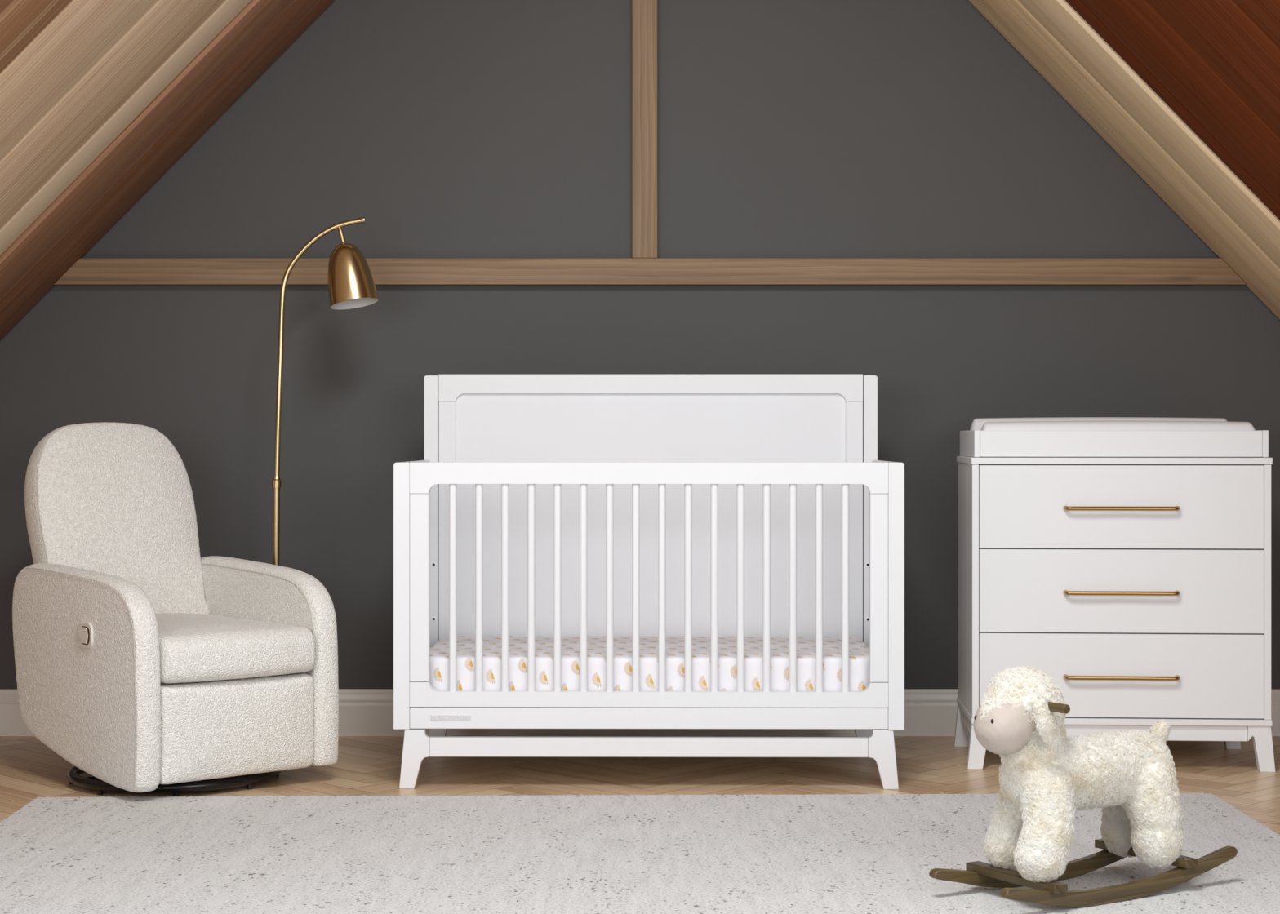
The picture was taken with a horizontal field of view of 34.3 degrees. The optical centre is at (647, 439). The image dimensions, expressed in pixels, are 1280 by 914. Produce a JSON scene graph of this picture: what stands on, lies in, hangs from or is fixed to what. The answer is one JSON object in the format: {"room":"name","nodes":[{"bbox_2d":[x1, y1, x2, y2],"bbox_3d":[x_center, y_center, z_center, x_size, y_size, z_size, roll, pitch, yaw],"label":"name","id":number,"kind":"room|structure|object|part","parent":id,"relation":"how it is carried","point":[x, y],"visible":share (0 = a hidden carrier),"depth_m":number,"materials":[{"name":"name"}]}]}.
{"room":"bedroom","nodes":[
{"label":"bedroom","id":0,"kind":"room"},
{"bbox_2d":[0,0,1279,688],"bbox_3d":[0.000,-0.791,6.870,6.600,3.649,0.120,0,0,0],"label":"wall","id":1,"kind":"structure","parent":0,"point":[455,128],"depth_m":6.81,"materials":[{"name":"grey paint"}]},
{"bbox_2d":[0,0,334,340],"bbox_3d":[-1.648,-0.866,6.490,3.332,3.385,0.640,0,0,0],"label":"ceiling beam","id":2,"kind":"structure","parent":1,"relation":"attached to","point":[263,30],"depth_m":6.47,"materials":[{"name":"brown wood"}]},
{"bbox_2d":[0,688,1279,736],"bbox_3d":[0.000,0.897,6.801,6.400,0.152,0.018,0,0,0],"label":"baseboard","id":3,"kind":"structure","parent":1,"relation":"attached to","point":[362,712],"depth_m":6.79,"materials":[{"name":"white paint"}]},
{"bbox_2d":[631,0,657,257],"bbox_3d":[-0.008,-1.528,6.794,0.083,1.875,0.032,0,0,0],"label":"trim","id":4,"kind":"structure","parent":1,"relation":"attached to","point":[644,12],"depth_m":6.78,"materials":[{"name":"brown wood"}]},
{"bbox_2d":[53,257,1246,285],"bbox_3d":[0.010,-0.547,6.792,3.898,0.087,0.036,0,0,0],"label":"horizontal beam","id":5,"kind":"structure","parent":1,"relation":"attached to","point":[85,271],"depth_m":6.77,"materials":[{"name":"brown wood"}]},
{"bbox_2d":[968,0,1279,319],"bbox_3d":[1.684,-0.852,6.442,3.332,3.413,0.735,0,0,0],"label":"ceiling beam","id":6,"kind":"structure","parent":1,"relation":"attached to","point":[1051,36],"depth_m":6.42,"materials":[{"name":"brown wood"}]},
{"bbox_2d":[0,736,1279,835],"bbox_3d":[-0.190,1.003,4.530,8.529,0.060,5.574,0,0,0],"label":"floor","id":7,"kind":"structure","parent":0,"point":[366,766],"depth_m":5.99,"materials":[{"name":"brown wood"}]},
{"bbox_2d":[12,422,338,796],"bbox_3d":[-1.391,0.461,6.000,0.647,1.024,0.913,0,0,-41],"label":"armchair","id":8,"kind":"object","parent":7,"relation":"on","point":[147,664],"visible":1,"depth_m":5.83,"materials":[{"name":"beige fabric"}]},
{"bbox_3d":[-1.548,0.538,5.690,0.003,0.044,0.057,0,0,-41],"label":"lever","id":9,"kind":"part","parent":8,"relation":"part of","materials":[{"name":"silver metal"}]},
{"bbox_3d":[-1.540,0.538,5.692,0.014,0.072,0.092,0,0,-41],"label":"lever plate","id":10,"kind":"part","parent":8,"relation":"part of","materials":[{"name":"beige plastic"}]},
{"bbox_3d":[-1.577,0.649,5.793,0.082,0.582,0.803,0,0,-41],"label":"armrest","id":11,"kind":"part","parent":8,"relation":"part of","materials":[{"name":"beige fabric"}]},
{"bbox_3d":[-1.602,0.281,6.235,0.545,0.663,0.280,0,0,-41],"label":"backrest","id":12,"kind":"part","parent":8,"relation":"part of","materials":[{"name":"beige fabric"}]},
{"bbox_3d":[-1.380,0.667,5.992,0.498,0.488,0.700,0,0,-41],"label":"seat","id":13,"kind":"part","parent":8,"relation":"part of","materials":[{"name":"beige fabric"}]},
{"bbox_2d":[155,613,315,683],"bbox_3d":[-1.307,0.587,5.908,0.481,0.142,0.663,0,0,-41],"label":"seat cushion","id":14,"kind":"object","parent":8,"relation":"on","point":[190,647],"depth_m":5.70,"materials":[{"name":"beige fabric"}]},
{"bbox_3d":[-1.129,0.793,5.705,0.482,0.266,0.075,0,0,-41],"label":"footrest panel","id":15,"kind":"part","parent":8,"relation":"part of","materials":[{"name":"beige fabric"}]},
{"bbox_3d":[-1.156,0.642,6.159,0.082,0.568,0.803,0,0,-41],"label":"armrest","id":16,"kind":"part","parent":8,"relation":"part of","materials":[{"name":"beige fabric"}]},
{"bbox_2d":[271,217,377,565],"bbox_3d":[-1.054,0.143,6.420,0.444,1.660,0.256,0,0,0],"label":"floor lamp","id":17,"kind":"object","parent":7,"relation":"on","point":[351,284],"visible":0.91,"depth_m":6.41,"materials":[{"name":"gold metal"}]},
{"bbox_3d":[-1.016,-0.282,6.420,0.278,0.808,0.016,0,0,0],"label":"curved arm","id":18,"kind":"part","parent":17,"relation":"part of","materials":[{"name":"gold metal"}]},
{"bbox_3d":[-0.908,-0.504,6.402,0.156,0.206,0.151,0,0,0],"label":"lamp shade","id":19,"kind":"part","parent":17,"relation":"part of","materials":[{"name":"gold metal"}]},
{"bbox_2d":[0,791,1279,913],"bbox_3d":[-0.028,0.966,4.329,3.193,0.012,2.609,0,0,-1],"label":"area rug","id":20,"kind":"object","parent":7,"relation":"on","point":[819,854],"visible":0.9,"depth_m":4.79,"materials":[{"name":"carpet"}]},
{"bbox_2d":[928,666,1237,907],"bbox_3d":[0.940,0.722,4.430,0.666,0.485,0.285,0,0,-32],"label":"sheep","id":21,"kind":"object","parent":20,"relation":"on","point":[1046,775],"visible":1,"depth_m":4.34},
{"bbox_2d":[393,374,904,789],"bbox_3d":[0.007,0.386,6.125,1.419,1.174,0.731,0,0,1],"label":"crib","id":22,"kind":"object","parent":7,"relation":"on","point":[583,506],"visible":1,"depth_m":6.44,"materials":[{"name":"white paint"}]},
{"bbox_3d":[-0.683,0.436,5.789,0.044,0.742,0.045,0,0,1],"label":"post","id":23,"kind":"part","parent":22,"relation":"part of","materials":[{"name":"white paint"}]},
{"bbox_3d":[-0.648,0.891,5.786,0.084,0.165,0.032,0,0,1],"label":"leg","id":24,"kind":"part","parent":22,"relation":"part of","materials":[{"name":"white paint"}]},
{"bbox_3d":[-0.692,0.436,6.132,0.022,0.742,0.639,0,0,1],"label":"panel","id":25,"kind":"part","parent":22,"relation":"part of","materials":[{"name":"white paint"}]},
{"bbox_3d":[-0.673,0.305,6.474,0.043,1.005,0.044,0,0,1],"label":"headboard post","id":26,"kind":"part","parent":22,"relation":"part of","materials":[{"name":"white paint"}]},
{"bbox_3d":[-0.642,0.891,6.476,0.084,0.165,0.032,0,0,1],"label":"leg","id":27,"kind":"part","parent":22,"relation":"part of","materials":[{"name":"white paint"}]},
{"bbox_3d":[0.004,0.108,5.777,1.329,0.086,0.033,0,0,1],"label":"rail","id":28,"kind":"part","parent":22,"relation":"part of","materials":[{"name":"white paint"}]},
{"bbox_3d":[0.004,0.710,5.777,1.329,0.069,0.033,0,0,1],"label":"rail","id":29,"kind":"part","parent":22,"relation":"part of","materials":[{"name":"white paint"}]},
{"bbox_2d":[430,635,869,690],"bbox_3d":[0.007,0.676,6.120,1.304,0.136,0.639,0,0,1],"label":"mattress","id":30,"kind":"object","parent":22,"relation":"on","point":[859,652],"visible":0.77,"depth_m":5.80,"materials":[{"name":"fabric"}]},
{"bbox_3d":[0.010,-0.157,6.465,1.318,0.087,0.037,0,0,1],"label":"headboard rail","id":31,"kind":"part","parent":22,"relation":"part of","materials":[{"name":"white paint"}]},
{"bbox_3d":[0.010,0.324,6.468,1.234,0.947,0.023,0,0,1],"label":"headboard panel","id":32,"kind":"part","parent":22,"relation":"part of","materials":[{"name":"white paint"}]},
{"bbox_3d":[0.662,0.891,6.464,0.084,0.165,0.032,0,0,1],"label":"leg","id":33,"kind":"part","parent":22,"relation":"part of","materials":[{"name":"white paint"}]},
{"bbox_3d":[0.693,0.305,6.462,0.043,1.005,0.044,0,0,1],"label":"headboard post","id":34,"kind":"part","parent":22,"relation":"part of","materials":[{"name":"white paint"}]},
{"bbox_3d":[0.656,0.891,5.774,0.084,0.165,0.032,0,0,1],"label":"leg","id":35,"kind":"part","parent":22,"relation":"part of","materials":[{"name":"white paint"}]},
{"bbox_3d":[0.706,0.436,6.119,0.022,0.742,0.639,0,0,1],"label":"panel","id":36,"kind":"part","parent":22,"relation":"part of","materials":[{"name":"white paint"}]},
{"bbox_3d":[0.691,0.436,5.776,0.044,0.742,0.045,0,0,1],"label":"post","id":37,"kind":"part","parent":22,"relation":"part of","materials":[{"name":"white paint"}]},
{"bbox_2d":[953,456,1275,772],"bbox_3d":[1.403,0.514,6.309,0.892,0.918,0.522,0,0,4],"label":"dresser","id":38,"kind":"object","parent":7,"relation":"on","point":[1140,586],"visible":0.94,"depth_m":6.08,"materials":[{"name":"white paint"}]},
{"bbox_3d":[1.011,0.906,6.571,0.079,0.135,0.034,0,0,4],"label":"leg","id":39,"kind":"part","parent":38,"relation":"part of","materials":[{"name":"white paint"}]},
{"bbox_3d":[0.981,0.447,6.348,0.020,0.745,0.485,0,0,3],"label":"panel","id":40,"kind":"part","parent":38,"relation":"part of","materials":[{"name":"white paint"}]},
{"bbox_3d":[0.984,0.906,6.126,0.079,0.135,0.034,0,0,3],"label":"leg","id":41,"kind":"part","parent":38,"relation":"part of","materials":[{"name":"white paint"}]},
{"bbox_2d":[969,417,1255,431],"bbox_3d":[1.403,-0.007,6.323,0.805,0.122,0.434,0,0,3],"label":"changing pad","id":42,"kind":"object","parent":38,"relation":"on","point":[1053,424],"visible":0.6,"depth_m":6.13,"materials":[{"name":"white plastic"}]},
{"bbox_2d":[960,430,1268,457],"bbox_3d":[1.403,0.014,6.324,0.853,0.079,0.480,0,0,3],"label":"tray","id":43,"kind":"object","parent":38,"relation":"on","point":[973,443],"visible":0.99,"depth_m":6.09,"materials":[{"name":"white paint"}]},
{"bbox_3d":[1.403,0.064,6.322,0.872,0.020,0.494,0,0,3],"label":"panel","id":44,"kind":"part","parent":38,"relation":"part of","materials":[{"name":"white paint"}]},
{"bbox_3d":[1.403,0.829,6.323,0.870,0.018,0.493,0,0,3],"label":"panel","id":45,"kind":"part","parent":38,"relation":"part of","materials":[{"name":"white paint"}]},
{"bbox_3d":[1.401,0.694,6.281,0.824,0.245,0.398,0,0,3],"label":"drawer","id":46,"kind":"part","parent":38,"relation":"part of","materials":[{"name":"white paint"}]},
{"bbox_3d":[1.401,0.446,6.281,0.824,0.244,0.398,0,0,3],"label":"drawer","id":47,"kind":"part","parent":38,"relation":"part of","materials":[{"name":"white paint"}]},
{"bbox_3d":[1.401,0.199,6.281,0.824,0.244,0.398,0,0,3],"label":"drawer","id":48,"kind":"part","parent":38,"relation":"part of","materials":[{"name":"white paint"}]},
{"bbox_3d":[1.388,0.697,6.066,0.336,0.014,0.035,0,0,3],"label":"handle","id":49,"kind":"part","parent":38,"relation":"part of","materials":[{"name":"gold metal"}]},
{"bbox_3d":[1.388,0.450,6.066,0.336,0.014,0.035,0,0,3],"label":"handle","id":50,"kind":"part","parent":38,"relation":"part of","materials":[{"name":"gold metal"}]},
{"bbox_3d":[1.388,0.202,6.066,0.336,0.014,0.035,0,0,3],"label":"handle","id":51,"kind":"part","parent":38,"relation":"part of","materials":[{"name":"gold metal"}]},
{"bbox_3d":[1.823,0.906,6.521,0.079,0.135,0.034,0,0,4],"label":"leg","id":52,"kind":"part","parent":38,"relation":"part of","materials":[{"name":"white paint"}]},
{"bbox_3d":[1.796,0.906,6.076,0.079,0.135,0.034,0,0,4],"label":"leg","id":53,"kind":"part","parent":38,"relation":"part of","materials":[{"name":"white paint"}]},
{"bbox_3d":[1.826,0.447,6.296,0.020,0.745,0.485,0,0,3],"label":"panel","id":54,"kind":"part","parent":38,"relation":"part of","materials":[{"name":"white paint"}]},
{"bbox_2d":[0,0,1279,255],"bbox_3d":[0.018,-0.857,5.032,6.665,3.405,2.265,0,0,0],"label":"ceiling","id":55,"kind":"structure","parent":0,"point":[74,74],"depth_m":5.64,"materials":[{"name":"brown wood"}]}
]}

